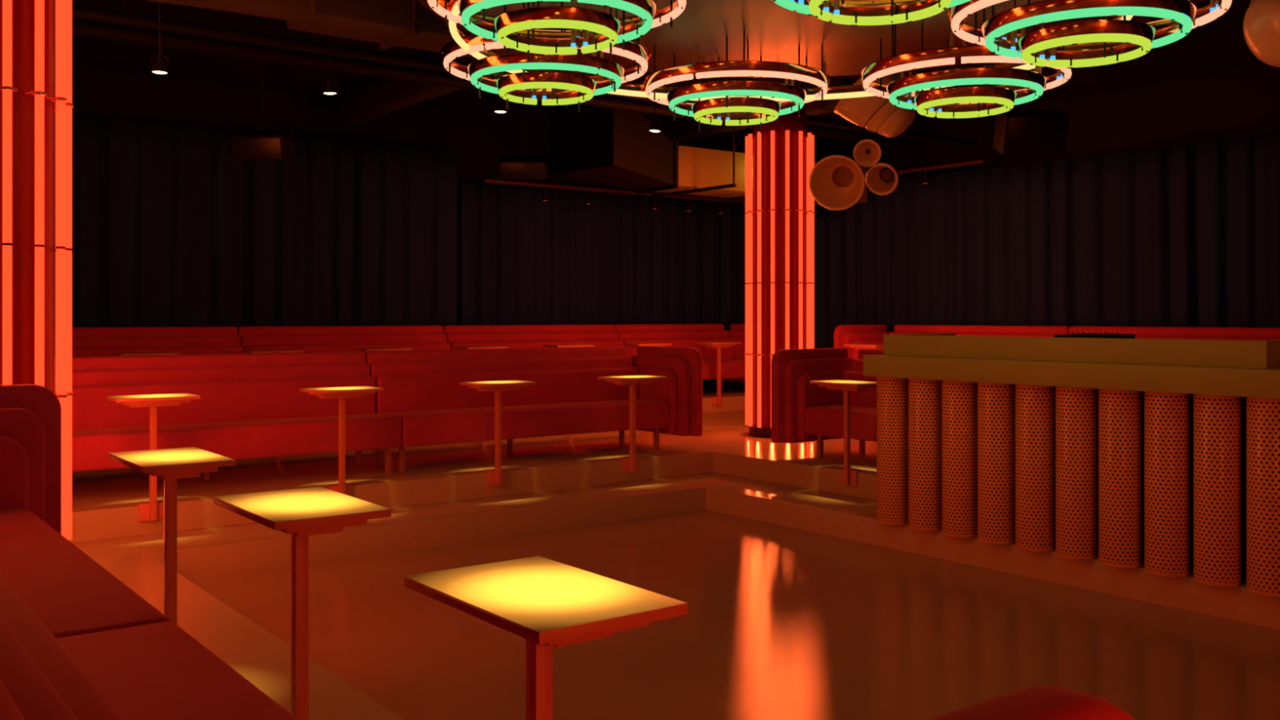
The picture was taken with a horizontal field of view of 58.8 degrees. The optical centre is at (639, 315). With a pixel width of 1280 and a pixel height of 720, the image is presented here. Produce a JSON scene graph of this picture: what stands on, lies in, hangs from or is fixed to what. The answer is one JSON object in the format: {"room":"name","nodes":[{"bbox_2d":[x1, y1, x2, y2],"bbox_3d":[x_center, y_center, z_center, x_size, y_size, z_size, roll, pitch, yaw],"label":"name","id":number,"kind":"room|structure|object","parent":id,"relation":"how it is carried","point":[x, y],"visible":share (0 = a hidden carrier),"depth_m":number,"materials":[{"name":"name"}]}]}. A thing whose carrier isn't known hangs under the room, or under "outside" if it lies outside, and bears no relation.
{"room":"entertainment venue","nodes":[
{"label":"entertainment venue","id":0,"kind":"room"},
{"bbox_2d":[54,65,753,325],"bbox_3d":[-4.338,-0.370,13.329,15.950,4.500,0.200,0,0,-37],"label":"wall","id":1,"kind":"structure","parent":0,"point":[478,141],"depth_m":13.53,"materials":[{"name":"black paint"}]},
{"bbox_2d":[68,408,876,542],"bbox_3d":[1.186,1.590,4.675,13.930,0.620,17.030,0,0,-37],"label":"floor","id":2,"kind":"structure","parent":0,"point":[104,502],"depth_m":9.69,"materials":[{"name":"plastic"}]},
{"bbox_2d":[0,0,73,540],"bbox_3d":[-3.317,-0.670,5.816,0.750,3.900,0.732,0,0,24],"label":"column","id":3,"kind":"structure","parent":2,"relation":"on","point":[28,99],"depth_m":5.68,"materials":[{"name":"red"}]},
{"bbox_2d":[0,383,171,638],"bbox_3d":[-2.272,0.792,3.894,0.950,0.975,2.524,0,0,-37],"label":"sofa","id":4,"kind":"object","parent":2,"relation":"on","point":[72,594],"visible":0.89,"depth_m":4.08,"materials":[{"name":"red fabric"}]},
{"bbox_2d":[0,507,171,638],"bbox_3d":[-2.138,0.938,3.824,0.500,0.245,2.252,0,0,-37],"label":"seat cushion","id":5,"kind":"object","parent":4,"relation":"on","point":[72,594],"depth_m":3.46,"materials":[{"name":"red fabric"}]},
{"bbox_2d":[105,392,200,521],"bbox_3d":[-3.290,0.963,7.681,0.528,0.845,0.330,0,0,-37],"label":"pedestal table","id":6,"kind":"object","parent":2,"relation":"attached to","point":[153,510],"visible":0.88,"depth_m":7.66,"materials":[{"name":"paint"}]},
{"bbox_2d":[108,446,235,624],"bbox_3d":[-1.810,0.963,4.383,0.330,0.845,0.528,0,0,-37],"label":"pedestal table","id":7,"kind":"object","parent":2,"relation":"attached to","point":[171,464],"visible":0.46,"depth_m":4.36,"materials":[{"name":"paint"}]},
{"bbox_2d":[54,351,401,479],"bbox_3d":[-3.284,0.792,8.517,2.964,0.975,0.950,0,0,-37],"label":"sofa","id":8,"kind":"object","parent":2,"relation":"on","point":[251,406],"visible":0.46,"depth_m":8.70,"materials":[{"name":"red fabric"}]},
{"bbox_2d":[71,413,401,471],"bbox_3d":[-3.137,0.938,8.547,2.692,0.245,0.500,0,0,-37],"label":"seat cushion","id":9,"kind":"object","parent":8,"relation":"on","point":[247,437],"depth_m":8.48,"materials":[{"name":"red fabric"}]},
{"bbox_2d":[213,486,391,719],"bbox_3d":[-0.986,0.963,3.291,0.330,0.845,0.528,0,0,-37],"label":"pedestal table","id":10,"kind":"object","parent":2,"relation":"attached to","point":[300,513],"visible":1,"depth_m":3.27,"materials":[{"name":"paint"}]},
{"bbox_2d":[299,386,384,496],"bbox_3d":[-2.225,0.963,8.486,0.528,0.845,0.330,0,0,-37],"label":"pedestal table","id":11,"kind":"object","parent":2,"relation":"attached to","point":[340,393],"visible":0.84,"depth_m":8.46,"materials":[{"name":"paint"}]},
{"bbox_2d":[459,380,536,485],"bbox_3d":[-1.160,0.963,9.291,0.528,0.845,0.330,0,0,-37],"label":"pedestal table","id":12,"kind":"object","parent":2,"relation":"attached to","point":[498,476],"visible":1,"depth_m":9.27,"materials":[{"name":"paint"}]},
{"bbox_2d":[365,346,702,472],"bbox_3d":[-0.887,0.792,10.328,3.029,0.975,0.950,0,0,-37],"label":"sofa","id":13,"kind":"object","parent":2,"relation":"on","point":[423,388],"visible":0.84,"depth_m":10.36,"materials":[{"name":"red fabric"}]},
{"bbox_2d":[380,399,669,446],"bbox_3d":[-0.957,0.938,10.194,2.757,0.245,0.500,0,0,-37],"label":"seat cushion","id":14,"kind":"object","parent":13,"relation":"on","point":[473,422],"depth_m":9.94,"materials":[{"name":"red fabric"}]},
{"bbox_2d":[404,555,688,719],"bbox_3d":[-0.200,0.963,2.252,0.330,0.845,0.528,0,0,-37],"label":"pedestal table","id":15,"kind":"object","parent":2,"relation":"attached to","point":[545,602],"visible":1,"depth_m":2.20,"materials":[{"name":"paint"}]},
{"bbox_2d":[0,573,1134,719],"bbox_3d":[-0.716,0.792,1.777,0.880,0.975,2.714,0,0,-37],"label":"sofa","id":16,"kind":"object","parent":2,"relation":"on","point":[157,671],"visible":1,"depth_m":2.31,"materials":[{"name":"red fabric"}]},
{"bbox_2d":[57,621,297,719],"bbox_3d":[-0.709,0.938,1.933,0.500,0.245,2.472,0,0,-37],"label":"seat cushion","id":17,"kind":"object","parent":16,"relation":"on","point":[157,671],"depth_m":2.56,"materials":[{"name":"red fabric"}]},
{"bbox_2d":[597,374,666,471],"bbox_3d":[-0.066,0.963,10.118,0.528,0.845,0.330,0,0,-37],"label":"pedestal table","id":18,"kind":"object","parent":2,"relation":"attached to","point":[630,464],"visible":1,"depth_m":10.10,"materials":[{"name":"paint"}]},
{"bbox_2d":[744,77,814,437],"bbox_3d":[1.504,-0.670,12.242,0.732,3.900,0.750,0,0,-7],"label":"column","id":19,"kind":"structure","parent":2,"relation":"on","point":[784,211],"depth_m":12.00,"materials":[{"name":"paint"}]},
{"bbox_2d":[771,347,883,457],"bbox_3d":[2.463,0.792,9.421,0.950,0.975,2.994,0,0,-37],"label":"sofa","id":20,"kind":"object","parent":2,"relation":"on","point":[802,411],"visible":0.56,"depth_m":10.28,"materials":[{"name":"red fabric"}]},
{"bbox_2d":[805,404,876,441],"bbox_3d":[2.494,0.938,9.273,0.500,0.245,2.722,0,0,-37],"label":"seat cushion","id":21,"kind":"object","parent":20,"relation":"on","point":[821,420],"depth_m":9.92,"materials":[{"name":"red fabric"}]},
{"bbox_2d":[809,379,876,485],"bbox_3d":[1.700,0.963,9.331,0.330,0.845,0.528,0,0,-37],"label":"pedestal table","id":22,"kind":"object","parent":2,"relation":"attached to","point":[848,476],"visible":0.98,"depth_m":9.31,"materials":[{"name":"paint"}]},
{"bbox_2d":[54,0,1266,148],"bbox_3d":[1.344,-2.720,5.810,15.950,0.200,19.050,0,0,-37],"label":"ceiling","id":23,"kind":"structure","parent":0,"point":[1220,45],"depth_m":11.94,"materials":[{"name":"black paint"}]},
{"bbox_2d":[151,2,168,74],"bbox_3d":[-3.257,-2.133,7.710,0.107,0.974,0.107,0,0,15],"label":"ceiling spotlight","id":24,"kind":"object","parent":23,"relation":"hanging from","point":[159,67],"visible":1,"depth_m":7.70,"materials":[{"name":"black metal"}]},
{"bbox_2d":[229,61,294,160],"bbox_3d":[-3.588,-2.038,10.800,0.500,1.157,0.397,0,0,0],"label":"loudspeaker","id":25,"kind":"object","parent":23,"relation":"hanging from","point":[262,144],"visible":0.98,"depth_m":10.66,"materials":[{"name":"black paint"}]},
{"bbox_2d":[231,137,282,159],"bbox_3d":[-3.588,-1.567,10.641,0.460,0.189,0.077,0,0,0],"label":"grille","id":26,"kind":"object","parent":25,"relation":"attached to","point":[241,148],"depth_m":10.64,"materials":[{"name":"black metal"}]},
{"bbox_2d":[321,35,337,94],"bbox_3d":[-2.300,-2.133,8.434,0.107,0.974,0.107,0,0,0],"label":"ceiling spotlight","id":27,"kind":"object","parent":23,"relation":"hanging from","point":[329,89],"visible":0.98,"depth_m":8.42,"materials":[{"name":"black metal"}]},
{"bbox_2d":[146,0,599,75],"bbox_3d":[-1.340,-2.231,7.216,3.838,0.778,1.930,0,0,-37],"label":"ceiling beam","id":28,"kind":"structure","parent":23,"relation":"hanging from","point":[409,24],"depth_m":7.50,"materials":[{"name":"black paint"}]},
{"bbox_2d":[341,53,478,122],"bbox_3d":[-1.851,-2.470,11.448,0.250,0.300,5.300,0,0,-37],"label":"air duct","id":29,"kind":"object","parent":23,"relation":"attached to","point":[385,95],"depth_m":12.56,"materials":[{"name":"black metal"}]},
{"bbox_2d":[54,0,920,149],"bbox_3d":[-2.378,-2.410,10.486,15.150,0.420,0.140,0,0,-37],"label":"ceiling beam","id":30,"kind":"structure","parent":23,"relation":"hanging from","point":[80,28],"depth_m":10.14,"materials":[{"name":"black paint"}]},
{"bbox_2d":[493,71,506,113],"bbox_3d":[-1.143,-2.153,9.308,0.107,0.974,0.107,0,0,15],"label":"ceiling spotlight","id":31,"kind":"object","parent":23,"relation":"hanging from","point":[500,108],"visible":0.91,"depth_m":9.28,"materials":[{"name":"black metal"}]},
{"bbox_2d":[54,0,977,147],"bbox_3d":[-1.835,-2.370,9.768,15.150,0.500,0.100,0,0,-37],"label":"ceiling beam","id":32,"kind":"structure","parent":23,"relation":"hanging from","point":[123,18],"depth_m":9.04,"materials":[{"name":"black paint"}]},
{"bbox_2d":[498,103,548,179],"bbox_3d":[-1.347,-2.094,13.201,0.550,1.047,0.390,0,0,0],"label":"loudspeaker","id":33,"kind":"object","parent":23,"relation":"hanging from","point":[523,166],"visible":0.98,"depth_m":13.05,"materials":[{"name":"black paint"}]},
{"bbox_2d":[500,162,545,177],"bbox_3d":[-1.347,-1.669,13.041,0.510,0.170,0.070,0,0,0],"label":"grille","id":34,"kind":"object","parent":33,"relation":"attached to","point":[508,170],"depth_m":13.03,"materials":[{"name":"black metal"}]},
{"bbox_2d":[484,105,753,204],"bbox_3d":[-0.115,-2.130,15.330,4.500,0.980,0.040,0,0,-37],"label":"track","id":35,"kind":"object","parent":23,"relation":"hanging from","point":[491,181],"visible":0.61,"depth_m":14.88,"materials":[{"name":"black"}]},
{"bbox_2d":[542,187,548,200],"bbox_3d":[-1.208,-1.555,14.504,0.090,0.170,0.090,0,0,-37],"label":"lamp","id":36,"kind":"object","parent":35,"relation":"attached to","point":[544,197],"visible":1,"depth_m":14.47,"materials":[{"name":"black metal"}]},
{"bbox_2d":[585,191,591,204],"bbox_3d":[-0.674,-1.555,14.908,0.090,0.170,0.090,0,0,-37],"label":"lamp","id":37,"kind":"object","parent":35,"relation":"attached to","point":[588,201],"visible":1,"depth_m":14.88,"materials":[{"name":"black metal"}]},
{"bbox_2d":[651,197,657,208],"bbox_3d":[0.204,-1.555,15.571,0.090,0.170,0.090,0,0,-37],"label":"lamp","id":38,"kind":"object","parent":35,"relation":"attached to","point":[655,206],"visible":0.96,"depth_m":15.54,"materials":[{"name":"black metal"}]},
{"bbox_2d":[685,199,692,211],"bbox_3d":[0.683,-1.555,15.933,0.090,0.170,0.090,0,0,-37],"label":"lamp","id":39,"kind":"object","parent":35,"relation":"attached to","point":[688,208],"visible":1,"depth_m":15.90,"materials":[{"name":"black metal"}]},
{"bbox_2d":[717,201,724,213],"bbox_3d":[1.161,-1.555,16.294,0.090,0.170,0.090,0,0,-37],"label":"lamp","id":40,"kind":"object","parent":35,"relation":"attached to","point":[721,211],"visible":1,"depth_m":16.27,"materials":[{"name":"black metal"}]},
{"bbox_2d":[648,101,661,132],"bbox_3d":[0.134,-2.152,10.273,0.107,0.976,0.107,0,0,4],"label":"ceiling spotlight","id":41,"kind":"object","parent":23,"relation":"hanging from","point":[655,127],"visible":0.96,"depth_m":10.26,"materials":[{"name":"black metal"}]},
{"bbox_2d":[549,103,867,205],"bbox_3d":[1.200,-2.040,14.004,4.400,1.160,1.700,0,0,-37],"label":"duct","id":42,"kind":"object","parent":23,"relation":"hanging from","point":[594,144],"visible":0.59,"depth_m":13.05,"materials":[{"name":"black metal"}]},
{"bbox_2d":[649,68,931,142],"bbox_3d":[1.340,-2.470,13.860,0.250,0.300,5.300,0,0,-37],"label":"duct","id":43,"kind":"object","parent":23,"relation":"attached to","point":[679,130],"depth_m":14.35,"materials":[{"name":"black metal"}]},
{"bbox_2d":[417,0,1203,77],"bbox_3d":[0.920,-2.160,5.982,4.250,0.920,4.250,0,0,-37],"label":"ceiling panel","id":44,"kind":"object","parent":23,"relation":"hanging from","point":[775,33],"visible":0.41,"depth_m":6.87,"materials":[{"name":"black paint"}]},
{"bbox_2d":[440,2,650,112],"bbox_3d":[-0.535,-1.448,6.501,1.191,0.505,1.191,0,0,-1],"label":"ring chandelier","id":45,"kind":"object","parent":44,"relation":"hanging from","point":[553,88],"visible":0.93,"depth_m":6.26,"materials":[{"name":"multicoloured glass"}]},
{"bbox_2d":[426,0,686,61],"bbox_3d":[-0.372,-1.448,5.131,1.191,0.505,1.191,0,0,7],"label":"ring chandelier","id":46,"kind":"object","parent":44,"relation":"hanging from","point":[555,30],"visible":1,"depth_m":5.14,"materials":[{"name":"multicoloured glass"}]},
{"bbox_2d":[643,28,830,133],"bbox_3d":[0.615,-1.448,7.282,1.191,0.505,1.191,0,0,-9],"label":"ring chandelier","id":47,"kind":"object","parent":44,"relation":"hanging from","point":[735,111],"visible":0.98,"depth_m":6.97,"materials":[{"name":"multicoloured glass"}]},
{"bbox_2d":[447,0,1133,101],"bbox_3d":[0.720,-1.555,5.831,3.387,0.286,3.387,0,0,37],"label":"ring","id":48,"kind":"object","parent":44,"relation":"hanging from","point":[625,89],"visible":0.31,"depth_m":7.30,"materials":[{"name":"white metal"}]},
{"bbox_2d":[772,0,970,26],"bbox_3d":[0.928,-1.444,4.411,1.191,0.512,1.191,0,0,-43],"label":"ring chandelier","id":49,"kind":"object","parent":44,"relation":"hanging from","point":[851,12],"visible":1,"depth_m":4.63,"materials":[{"name":"multicoloured metal"}]},
{"bbox_2d":[860,0,1072,119],"bbox_3d":[1.886,-1.444,6.601,1.230,0.512,1.230,0,0,41],"label":"ring chandelier","id":50,"kind":"object","parent":44,"relation":"hanging from","point":[1018,86],"visible":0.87,"depth_m":6.34,"materials":[{"name":"multicoloured metal"}]},
{"bbox_2d":[947,0,1231,68],"bbox_3d":[1.992,-1.430,5.081,1.191,0.540,1.191,0,0,23],"label":"ring chandelier","id":51,"kind":"object","parent":44,"relation":"hanging from","point":[1087,43],"visible":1,"depth_m":4.92,"materials":[{"name":"multicoloured metal"}]},
{"bbox_2d":[808,75,865,210],"bbox_3d":[1.733,-1.756,9.687,0.450,1.717,0.445,0,0,41],"label":"speaker","id":52,"kind":"object","parent":23,"relation":"hanging from","point":[836,182],"visible":0.99,"depth_m":9.78},
{"bbox_2d":[841,75,852,85],"bbox_3d":[1.698,-2.343,9.330,0.107,0.974,0.107,0,0,0],"label":"ceiling spotlight","id":53,"kind":"object","parent":23,"relation":"hanging from","point":[846,82],"visible":0.39,"depth_m":9.30,"materials":[{"name":"black metal"}]},
{"bbox_2d":[853,129,881,167],"bbox_3d":[1.958,-1.938,9.650,0.218,1.355,0.252,0,0,40],"label":"speaker","id":54,"kind":"object","parent":23,"relation":"hanging from","point":[867,153],"visible":1,"depth_m":9.65},
{"bbox_2d":[834,71,915,137],"bbox_3d":[1.831,-2.010,9.014,0.625,1.210,0.597,0,0,-16],"label":"air duct","id":55,"kind":"object","parent":23,"relation":"hanging from","point":[877,114],"visible":0.69,"depth_m":8.81,"materials":[{"name":"metal"}]},
{"bbox_2d":[865,136,898,195],"bbox_3d":[2.104,-1.819,9.687,0.271,1.592,0.320,0,0,35],"label":"speaker","id":56,"kind":"object","parent":23,"relation":"hanging from","point":[882,179],"visible":0.99,"depth_m":9.72},
{"bbox_2d":[848,117,985,173],"bbox_3d":[3.506,-2.250,14.933,0.040,0.740,2.400,0,0,-37],"label":"rail","id":57,"kind":"object","parent":23,"relation":"hanging from","point":[978,162],"visible":0.52,"depth_m":14.39,"materials":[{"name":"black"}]},
{"bbox_2d":[921,170,928,184],"bbox_3d":[3.687,-1.795,14.693,0.090,0.170,0.090,0,0,-37],"label":"lamp","id":58,"kind":"object","parent":57,"relation":"attached to","point":[925,179],"visible":1,"depth_m":14.66,"materials":[{"name":"black metal"}]},
{"bbox_2d":[992,68,1069,155],"bbox_3d":[3.778,-2.082,11.001,0.600,1.069,0.445,0,0,0],"label":"loudspeaker","id":59,"kind":"object","parent":23,"relation":"hanging from","point":[1030,131],"visible":0.91,"depth_m":10.85,"materials":[{"name":"black paint"}]},
{"bbox_2d":[1004,117,1067,153],"bbox_3d":[3.778,-1.722,10.841,0.560,0.321,0.125,0,0,0],"label":"grille","id":60,"kind":"object","parent":59,"relation":"attached to","point":[1022,135],"depth_m":10.83,"materials":[{"name":"black metal"}]},
{"bbox_2d":[1243,0,1279,67],"bbox_3d":[3.227,-1.819,5.581,0.745,1.416,0.744,-25,3,-7],"label":"speaker","id":61,"kind":"object","parent":23,"relation":"hanging from","point":[1261,22],"visible":1,"depth_m":5.54},
{"bbox_2d":[71,472,1279,719],"bbox_3d":[2.455,1.688,3.535,5.920,0.425,13.680,0,0,-37],"label":"floor","id":62,"kind":"structure","parent":0,"point":[260,657],"depth_m":7.57,"materials":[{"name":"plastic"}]},
{"bbox_2d":[863,333,1279,596],"bbox_3d":[2.812,0.803,7.255,0.885,1.343,2.865,0,0,-37],"label":"bar counter","id":63,"kind":"object","parent":62,"relation":"on","point":[1163,455],"depth_m":6.85,"materials":[{"name":"metal"}]},
{"bbox_2d":[863,354,1279,399],"bbox_3d":[2.812,0.354,7.255,0.885,0.148,2.865,0,0,-37],"label":"countertop","id":64,"kind":"structure","parent":63,"relation":"on","point":[1206,380],"depth_m":6.73,"materials":[{"name":"laminate"}]},
{"bbox_2d":[1053,332,1134,338],"bbox_3d":[2.878,0.193,7.213,0.350,0.175,0.360,0,0,-37],"label":"console","id":65,"kind":"object","parent":63,"relation":"on","point":[1077,335],"visible":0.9,"depth_m":7.13,"materials":[{"name":"black metal"}]},
{"bbox_2d":[702,386,753,413],"bbox_3d":[1.344,1.495,5.810,15.550,0.810,18.650,0,0,-37],"label":"step","id":66,"kind":"structure","parent":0,"point":[733,398],"depth_m":15.42,"materials":[{"name":"plastic"}]},
{"bbox_2d":[113,351,180,356],"bbox_3d":[-4.692,0.772,10.821,0.528,0.845,0.330,0,0,-37],"label":"pedestal table","id":67,"kind":"object","parent":66,"relation":"on","point":[148,353],"visible":0.19,"depth_m":10.73,"materials":[{"name":"paint"}]},
{"bbox_2d":[54,326,243,357],"bbox_3d":[-5.188,0.603,11.377,2.492,0.975,0.790,0,0,-37],"label":"sofa","id":68,"kind":"object","parent":66,"relation":"on","point":[185,340],"visible":0.25,"depth_m":11.78,"materials":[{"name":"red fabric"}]},
{"bbox_2d":[54,112,457,328],"bbox_3d":[-6.263,-0.490,11.399,9.951,3.160,0.128,0,0,-37],"label":"pleated curtain","id":69,"kind":"object","parent":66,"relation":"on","point":[168,229],"visible":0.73,"depth_m":12.80,"materials":[{"name":"black fabric"}]},
{"bbox_2d":[240,349,303,353],"bbox_3d":[-3.735,0.772,11.544,0.528,0.845,0.330,0,0,-37],"label":"pedestal table","id":70,"kind":"object","parent":66,"relation":"on","point":[283,351],"visible":0.15,"depth_m":11.46,"materials":[{"name":"paint"}]},
{"bbox_2d":[236,325,450,354],"bbox_3d":[-3.201,0.603,12.879,2.472,0.975,0.790,0,0,-37],"label":"sofa","id":71,"kind":"object","parent":66,"relation":"on","point":[312,339],"visible":0.2,"depth_m":12.98,"materials":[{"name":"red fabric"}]},
{"bbox_2d":[353,347,411,353],"bbox_3d":[-2.777,0.772,12.268,0.528,0.845,0.330,0,0,-37],"label":"pedestal table","id":72,"kind":"object","parent":66,"relation":"on","point":[365,350],"visible":0.2,"depth_m":12.15,"materials":[{"name":"paint"}]},
{"bbox_2d":[453,346,507,349],"bbox_3d":[-1.820,0.772,12.991,0.528,0.845,0.330,0,0,-37],"label":"pedestal table","id":73,"kind":"object","parent":66,"relation":"on","point":[462,347],"visible":0.21,"depth_m":12.88,"materials":[{"name":"paint"}]},
{"bbox_2d":[442,324,623,349],"bbox_3d":[-1.179,0.603,14.407,2.582,0.975,0.790,0,0,-37],"label":"sofa","id":74,"kind":"object","parent":66,"relation":"on","point":[512,336],"visible":0.24,"depth_m":14.49,"materials":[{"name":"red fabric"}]},
{"bbox_2d":[542,344,594,347],"bbox_3d":[-0.863,0.772,13.715,0.528,0.845,0.330,0,0,-37],"label":"pedestal table","id":75,"kind":"object","parent":66,"relation":"on","point":[553,345],"visible":0.16,"depth_m":13.61,"materials":[{"name":"paint"}]},
{"bbox_2d":[461,180,753,389],"bbox_3d":[-0.221,-0.315,16.053,5.204,2.810,0.127,0,0,-37],"label":"pleated curtain","id":76,"kind":"object","parent":66,"relation":"on","point":[615,259],"visible":0.5,"depth_m":15.73,"materials":[{"name":"black fabric"}]},
{"bbox_2d":[622,342,671,349],"bbox_3d":[0.095,0.772,14.438,0.528,0.845,0.330,0,0,-37],"label":"pedestal table","id":77,"kind":"object","parent":66,"relation":"on","point":[635,346],"visible":0.25,"depth_m":14.34,"materials":[{"name":"paint"}]},
{"bbox_2d":[613,324,753,391],"bbox_3d":[0.793,0.603,15.797,2.224,0.975,0.950,0,0,-37],"label":"sofa","id":78,"kind":"object","parent":66,"relation":"on","point":[686,335],"visible":0.33,"depth_m":15.97,"materials":[{"name":"red fabric"}]},
{"bbox_2d":[702,359,753,379],"bbox_3d":[0.724,0.748,15.663,1.952,0.245,0.500,0,0,-37],"label":"seat cushion","id":79,"kind":"object","parent":78,"relation":"on","point":[733,369],"depth_m":15.73,"materials":[{"name":"red fabric"}]},
{"bbox_2d":[695,342,742,405],"bbox_3d":[1.052,0.772,15.162,0.528,0.845,0.330,0,0,-37],"label":"pedestal table","id":80,"kind":"object","parent":66,"relation":"on","point":[717,401],"visible":1,"depth_m":15.14,"materials":[{"name":"paint"}]},
{"bbox_2d":[813,205,845,348],"bbox_3d":[2.496,-0.265,16.853,0.122,2.710,1.730,0,0,-37],"label":"pleated curtain","id":81,"kind":"object","parent":66,"relation":"on","point":[829,225],"visible":0.27,"depth_m":16.47,"materials":[{"name":"black fabric"}]},
{"bbox_2d":[843,343,883,350],"bbox_3d":[2.809,0.772,13.967,0.330,0.845,0.528,0,0,-37],"label":"pedestal table","id":82,"kind":"object","parent":66,"relation":"on","point":[857,346],"visible":0.27,"depth_m":13.85,"materials":[{"name":"paint"}]},
{"bbox_2d":[834,324,1070,359],"bbox_3d":[3.724,0.603,13.857,0.950,0.975,2.814,0,0,-37],"label":"sofa","id":83,"kind":"object","parent":66,"relation":"on","point":[843,334],"visible":0.22,"depth_m":14.54,"materials":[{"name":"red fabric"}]},
{"bbox_2d":[845,132,1279,332],"bbox_3d":[5.811,-0.375,12.254,0.126,2.930,9.554,0,0,-37],"label":"pleated curtain","id":84,"kind":"object","parent":66,"relation":"on","point":[1185,235],"visible":0.6,"depth_m":13.15,"materials":[{"name":"black fabric"}]},
{"bbox_2d":[1069,325,1279,340],"bbox_3d":[5.407,0.603,11.762,0.790,0.975,2.542,0,0,-37],"label":"sofa","id":85,"kind":"object","parent":66,"relation":"on","point":[1140,332],"visible":0.09,"depth_m":11.81,"materials":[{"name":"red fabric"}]},
{"bbox_2d":[187,509,1279,719],"bbox_3d":[2.651,1.774,3.276,4.640,0.211,13.030,0,0,-37],"label":"floor","id":86,"kind":"structure","parent":0,"point":[781,622],"depth_m":5.85,"materials":[{"name":"brown wood"}]},
{"bbox_2d":[813,64,1279,205],"bbox_3d":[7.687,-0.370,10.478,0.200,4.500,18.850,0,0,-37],"label":"air duct","id":87,"kind":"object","parent":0,"point":[1242,102],"depth_m":13.02,"materials":[{"name":"black metal"}]},
{"bbox_2d":[1054,386,1246,581],"bbox_3d":[2.904,0.952,7.311,0.450,1.047,2.645,0,0,-37],"label":"panel","id":88,"kind":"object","parent":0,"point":[1243,398],"depth_m":6.56,"materials":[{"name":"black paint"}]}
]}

